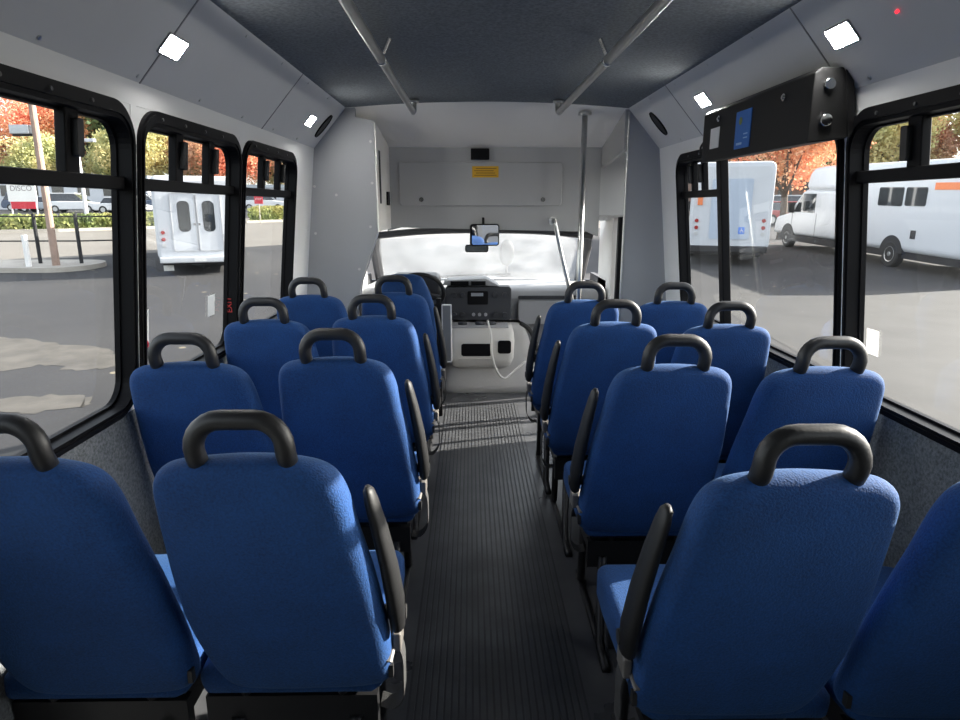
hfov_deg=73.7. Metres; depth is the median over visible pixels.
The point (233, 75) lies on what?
overhead panel
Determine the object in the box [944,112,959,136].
tree
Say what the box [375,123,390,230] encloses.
wall
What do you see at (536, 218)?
wall
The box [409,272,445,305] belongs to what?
steering wheel
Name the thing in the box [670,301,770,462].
passenger seat
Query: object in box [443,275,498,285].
vent hood
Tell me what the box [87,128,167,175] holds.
tree
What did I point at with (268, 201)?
car
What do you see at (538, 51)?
ceiling
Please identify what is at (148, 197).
car
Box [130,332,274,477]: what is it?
passenger seat
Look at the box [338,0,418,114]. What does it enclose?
rail
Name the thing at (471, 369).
engine cover
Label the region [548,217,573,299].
handrail
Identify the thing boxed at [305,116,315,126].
diffuser
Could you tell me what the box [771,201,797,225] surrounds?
car
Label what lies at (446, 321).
panel
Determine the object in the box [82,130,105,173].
tree
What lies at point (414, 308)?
passenger seat
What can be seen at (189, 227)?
bus
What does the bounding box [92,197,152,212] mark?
car
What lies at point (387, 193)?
switch trim
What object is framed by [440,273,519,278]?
hood
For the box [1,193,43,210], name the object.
car
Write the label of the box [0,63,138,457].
window
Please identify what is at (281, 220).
kerb
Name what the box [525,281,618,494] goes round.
passenger seat
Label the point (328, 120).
grille
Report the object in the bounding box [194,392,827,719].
floor
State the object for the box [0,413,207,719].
passenger seat
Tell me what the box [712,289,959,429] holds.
pavement
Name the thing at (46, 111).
tree
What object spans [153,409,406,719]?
passenger seat
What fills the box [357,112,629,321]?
trim
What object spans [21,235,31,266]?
bollard
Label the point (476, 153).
box
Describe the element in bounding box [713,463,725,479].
cushion
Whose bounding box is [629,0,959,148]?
overhead panel
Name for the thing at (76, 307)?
ground
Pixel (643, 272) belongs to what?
wall
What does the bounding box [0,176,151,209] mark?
warehouse
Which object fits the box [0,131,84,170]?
tree
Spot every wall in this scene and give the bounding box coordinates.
[0,31,367,719]
[307,107,376,313]
[372,279,589,363]
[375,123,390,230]
[387,147,601,235]
[598,57,959,567]
[599,152,625,220]
[601,109,628,167]
[618,109,665,321]
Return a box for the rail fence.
[0,214,111,262]
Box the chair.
[381,274,436,340]
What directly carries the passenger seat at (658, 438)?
on the floor
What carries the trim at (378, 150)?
attached to the wall at (382, 146)
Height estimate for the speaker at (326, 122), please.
0.124 m
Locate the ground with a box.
[0,210,959,455]
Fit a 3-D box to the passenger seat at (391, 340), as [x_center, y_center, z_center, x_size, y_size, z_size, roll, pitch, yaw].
[-0.415,0.205,3.088,0.470,1.136,0.684,0,13,-1]
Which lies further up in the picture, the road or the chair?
the road
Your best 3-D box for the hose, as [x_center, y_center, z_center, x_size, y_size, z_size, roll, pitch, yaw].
[0.413,-0.165,5.221,0.197,0.300,0.051,6,15,23]
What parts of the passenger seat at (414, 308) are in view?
grab handle, backrest, armrest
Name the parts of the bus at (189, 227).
door panel, door, licence plate, door, door panel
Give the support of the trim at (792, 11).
attached to the wall at (919, 468)
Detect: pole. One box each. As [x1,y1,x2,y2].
[8,104,59,265]
[576,111,591,298]
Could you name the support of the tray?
on the engine cover
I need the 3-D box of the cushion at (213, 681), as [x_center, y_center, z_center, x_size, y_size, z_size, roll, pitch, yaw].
[-0.425,0.661,1.680,0.417,0.112,0.535,0,13,-1]
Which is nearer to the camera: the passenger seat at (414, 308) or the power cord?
the passenger seat at (414, 308)
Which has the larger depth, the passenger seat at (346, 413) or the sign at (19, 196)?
the sign at (19, 196)
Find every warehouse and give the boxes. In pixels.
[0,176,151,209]
[246,185,283,200]
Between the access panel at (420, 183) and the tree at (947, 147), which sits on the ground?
the tree at (947, 147)
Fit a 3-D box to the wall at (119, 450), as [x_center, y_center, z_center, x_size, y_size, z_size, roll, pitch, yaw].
[-1.050,-0.135,2.497,0.156,2.180,6.950,0,13,-1]
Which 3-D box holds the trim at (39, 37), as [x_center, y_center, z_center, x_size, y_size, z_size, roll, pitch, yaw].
[0.054,-0.584,2.065,2.100,0.949,3.796,0,13,-1]
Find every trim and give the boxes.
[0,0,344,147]
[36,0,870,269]
[139,0,302,128]
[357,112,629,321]
[367,228,604,287]
[378,150,381,203]
[386,192,389,204]
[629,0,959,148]
[665,7,830,135]
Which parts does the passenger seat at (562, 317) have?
armrest, seat frame, backrest, grab handle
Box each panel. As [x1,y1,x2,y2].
[399,162,562,205]
[436,298,451,415]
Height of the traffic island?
0.237 m
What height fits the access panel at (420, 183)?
0.296 m
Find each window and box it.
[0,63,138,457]
[137,111,241,366]
[239,140,296,318]
[676,139,844,367]
[841,84,959,453]
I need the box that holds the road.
[0,214,689,259]
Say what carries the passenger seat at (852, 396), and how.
on the floor
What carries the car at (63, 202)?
on the ground
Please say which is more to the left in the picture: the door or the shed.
the door
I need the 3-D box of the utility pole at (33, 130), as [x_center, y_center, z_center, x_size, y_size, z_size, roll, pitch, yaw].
[-11.918,-6.611,16.647,0.715,8.500,0.240,0,13,-1]
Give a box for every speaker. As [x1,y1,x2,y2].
[315,115,332,137]
[649,112,667,134]
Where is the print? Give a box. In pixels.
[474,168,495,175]
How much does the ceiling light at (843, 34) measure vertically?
0.056 m
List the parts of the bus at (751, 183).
panel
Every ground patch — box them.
[0,337,114,370]
[0,394,92,413]
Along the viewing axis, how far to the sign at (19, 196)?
38.34 m
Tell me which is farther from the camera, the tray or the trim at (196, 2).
the tray
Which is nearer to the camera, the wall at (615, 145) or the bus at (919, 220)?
the wall at (615, 145)
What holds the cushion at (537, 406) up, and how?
on the passenger seat at (562, 317)
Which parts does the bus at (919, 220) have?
fuel door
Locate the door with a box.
[614,217,622,309]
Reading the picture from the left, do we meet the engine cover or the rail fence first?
the rail fence
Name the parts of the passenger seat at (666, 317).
grab handle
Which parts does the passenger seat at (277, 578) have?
grab handle, seat frame, armrest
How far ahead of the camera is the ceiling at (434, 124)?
4.09 m
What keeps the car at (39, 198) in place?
on the ground
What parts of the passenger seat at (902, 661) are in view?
seat frame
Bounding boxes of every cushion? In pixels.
[4,554,207,698]
[201,550,404,692]
[359,452,419,521]
[528,377,540,410]
[540,407,588,454]
[563,461,679,535]
[597,564,829,719]
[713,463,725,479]
[719,454,728,459]
[824,566,959,719]
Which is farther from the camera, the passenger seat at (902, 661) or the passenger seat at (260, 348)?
the passenger seat at (260, 348)
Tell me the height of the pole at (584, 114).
2.040 m
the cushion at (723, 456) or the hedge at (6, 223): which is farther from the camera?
the hedge at (6, 223)
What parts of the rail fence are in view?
fence post, rail, rail, fence post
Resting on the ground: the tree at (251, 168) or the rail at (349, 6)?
the tree at (251, 168)
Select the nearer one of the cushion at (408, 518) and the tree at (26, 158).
the cushion at (408, 518)
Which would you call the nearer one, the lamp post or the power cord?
the power cord
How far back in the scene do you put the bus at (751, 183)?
18.40 m
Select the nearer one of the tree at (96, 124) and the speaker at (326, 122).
the speaker at (326, 122)
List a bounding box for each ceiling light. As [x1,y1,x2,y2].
[156,32,189,61]
[304,114,316,127]
[694,91,712,108]
[823,19,861,50]
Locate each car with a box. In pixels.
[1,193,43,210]
[21,196,43,211]
[50,193,98,212]
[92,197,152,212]
[146,193,151,204]
[246,196,283,209]
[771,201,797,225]
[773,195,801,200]
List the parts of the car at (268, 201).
cabin glass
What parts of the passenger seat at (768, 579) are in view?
armrest, seat frame, grab handle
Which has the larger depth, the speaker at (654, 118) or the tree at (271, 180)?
the tree at (271, 180)
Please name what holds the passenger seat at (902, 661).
on the floor
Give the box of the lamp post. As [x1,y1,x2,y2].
[79,139,95,213]
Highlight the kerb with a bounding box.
[0,219,282,232]
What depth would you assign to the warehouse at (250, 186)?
67.98 m
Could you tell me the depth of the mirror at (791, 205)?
23.92 m
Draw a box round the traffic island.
[0,259,106,272]
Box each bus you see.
[150,175,224,270]
[689,161,776,256]
[774,158,959,267]
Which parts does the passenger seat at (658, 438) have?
armrest, seat frame, backrest, grab handle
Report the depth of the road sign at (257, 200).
39.56 m
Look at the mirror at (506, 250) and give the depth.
7.13 m
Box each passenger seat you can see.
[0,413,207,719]
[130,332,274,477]
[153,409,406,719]
[224,297,318,420]
[277,277,347,356]
[279,328,429,652]
[332,294,440,539]
[362,275,446,462]
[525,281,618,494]
[540,299,656,556]
[563,334,731,672]
[597,423,899,719]
[639,282,706,363]
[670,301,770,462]
[713,336,884,479]
[824,482,959,719]
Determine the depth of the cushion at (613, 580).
1.60 m
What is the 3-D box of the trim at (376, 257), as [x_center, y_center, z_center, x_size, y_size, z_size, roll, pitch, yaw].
[0.016,-0.610,6.035,2.240,1.457,0.879,0,13,-1]
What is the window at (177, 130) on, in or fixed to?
in the wall at (119, 450)
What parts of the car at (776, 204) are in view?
cabin glass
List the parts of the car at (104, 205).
cabin glass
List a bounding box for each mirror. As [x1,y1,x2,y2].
[465,245,487,251]
[470,217,498,245]
[499,239,513,272]
[787,202,794,212]
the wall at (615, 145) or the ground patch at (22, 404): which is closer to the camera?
the wall at (615, 145)
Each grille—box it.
[317,118,330,134]
[651,115,664,132]
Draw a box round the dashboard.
[360,272,605,353]
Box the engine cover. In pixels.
[442,320,534,392]
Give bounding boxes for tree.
[0,98,92,166]
[0,129,19,164]
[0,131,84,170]
[46,111,87,172]
[78,116,162,172]
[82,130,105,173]
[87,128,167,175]
[161,135,221,175]
[188,144,273,184]
[247,161,283,184]
[728,140,876,239]
[823,117,950,165]
[827,115,959,164]
[889,115,959,161]
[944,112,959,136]
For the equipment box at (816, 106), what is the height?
0.212 m
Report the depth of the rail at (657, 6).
2.18 m
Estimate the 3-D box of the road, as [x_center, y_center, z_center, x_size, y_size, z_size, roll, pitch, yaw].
[-16.229,-12.731,55.841,151.000,2.403,89.000,0,13,-1]
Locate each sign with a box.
[6,184,38,213]
[254,196,262,223]
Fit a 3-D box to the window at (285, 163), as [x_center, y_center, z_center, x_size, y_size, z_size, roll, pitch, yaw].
[-1.052,-0.584,3.152,0.163,0.885,0.828,0,13,-1]
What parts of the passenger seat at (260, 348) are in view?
grab handle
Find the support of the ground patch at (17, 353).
on the ground
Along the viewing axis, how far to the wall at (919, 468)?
1.86 m
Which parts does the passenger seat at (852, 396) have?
grab handle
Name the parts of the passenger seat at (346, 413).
grab handle, backrest, seat frame, armrest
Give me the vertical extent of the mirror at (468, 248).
0.138 m
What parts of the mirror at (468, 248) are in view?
glass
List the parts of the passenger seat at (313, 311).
grab handle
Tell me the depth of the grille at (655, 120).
3.56 m
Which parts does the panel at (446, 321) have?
post, panel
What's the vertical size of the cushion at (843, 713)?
0.112 m
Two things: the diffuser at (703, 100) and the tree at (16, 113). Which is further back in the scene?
the tree at (16, 113)
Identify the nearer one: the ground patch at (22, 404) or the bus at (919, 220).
the ground patch at (22, 404)
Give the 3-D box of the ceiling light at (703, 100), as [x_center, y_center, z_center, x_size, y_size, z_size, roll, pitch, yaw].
[0.992,-1.155,2.844,0.050,0.056,0.124,0,13,-1]
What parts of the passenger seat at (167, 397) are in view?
grab handle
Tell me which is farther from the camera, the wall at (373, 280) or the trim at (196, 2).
the wall at (373, 280)
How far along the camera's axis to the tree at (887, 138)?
42.12 m
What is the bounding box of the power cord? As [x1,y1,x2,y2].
[486,320,525,378]
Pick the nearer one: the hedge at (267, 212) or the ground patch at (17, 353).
the ground patch at (17, 353)
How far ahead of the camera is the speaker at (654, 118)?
3.55 m
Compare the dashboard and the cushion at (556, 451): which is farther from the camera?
the dashboard
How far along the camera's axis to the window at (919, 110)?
1.85 m
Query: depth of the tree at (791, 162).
27.29 m
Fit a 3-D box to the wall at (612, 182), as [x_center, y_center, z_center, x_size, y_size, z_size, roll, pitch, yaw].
[0.037,-1.365,5.057,2.180,0.540,0.970,0,13,-1]
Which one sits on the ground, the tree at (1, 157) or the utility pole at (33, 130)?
the tree at (1, 157)
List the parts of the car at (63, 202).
cabin glass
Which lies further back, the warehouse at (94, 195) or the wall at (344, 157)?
the warehouse at (94, 195)
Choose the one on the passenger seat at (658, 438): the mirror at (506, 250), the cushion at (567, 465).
the cushion at (567, 465)
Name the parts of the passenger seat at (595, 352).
armrest, seat frame, backrest, grab handle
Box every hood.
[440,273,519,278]
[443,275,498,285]
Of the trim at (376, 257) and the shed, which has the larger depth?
the shed
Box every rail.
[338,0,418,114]
[553,0,672,114]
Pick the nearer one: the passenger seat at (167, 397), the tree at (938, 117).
the passenger seat at (167, 397)
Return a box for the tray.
[458,358,494,363]
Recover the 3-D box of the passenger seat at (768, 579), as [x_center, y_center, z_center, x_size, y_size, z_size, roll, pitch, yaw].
[0.514,0.584,1.506,0.470,1.136,0.684,0,13,-1]
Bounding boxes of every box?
[471,148,488,159]
[699,67,856,162]
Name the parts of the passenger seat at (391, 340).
grab handle, backrest, armrest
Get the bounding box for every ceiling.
[210,0,801,107]
[347,102,628,146]
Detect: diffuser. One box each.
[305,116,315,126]
[695,94,710,107]
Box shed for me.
[688,167,818,213]
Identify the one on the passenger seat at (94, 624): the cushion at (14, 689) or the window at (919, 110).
the cushion at (14, 689)
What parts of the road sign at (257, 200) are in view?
sign plate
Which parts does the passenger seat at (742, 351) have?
grab handle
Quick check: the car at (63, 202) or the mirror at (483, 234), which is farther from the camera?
the car at (63, 202)
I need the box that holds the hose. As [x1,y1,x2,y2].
[519,321,538,352]
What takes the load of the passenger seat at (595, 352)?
on the floor
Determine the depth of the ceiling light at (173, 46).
1.82 m
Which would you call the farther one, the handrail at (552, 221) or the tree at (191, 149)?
the tree at (191, 149)
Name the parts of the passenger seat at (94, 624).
grab handle, seat frame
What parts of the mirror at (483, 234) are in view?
glass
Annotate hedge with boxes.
[0,211,154,229]
[247,205,283,219]
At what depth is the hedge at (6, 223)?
33.58 m
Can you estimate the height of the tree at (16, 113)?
15.679 m
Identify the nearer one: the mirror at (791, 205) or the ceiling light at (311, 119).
the ceiling light at (311, 119)
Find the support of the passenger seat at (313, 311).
on the floor

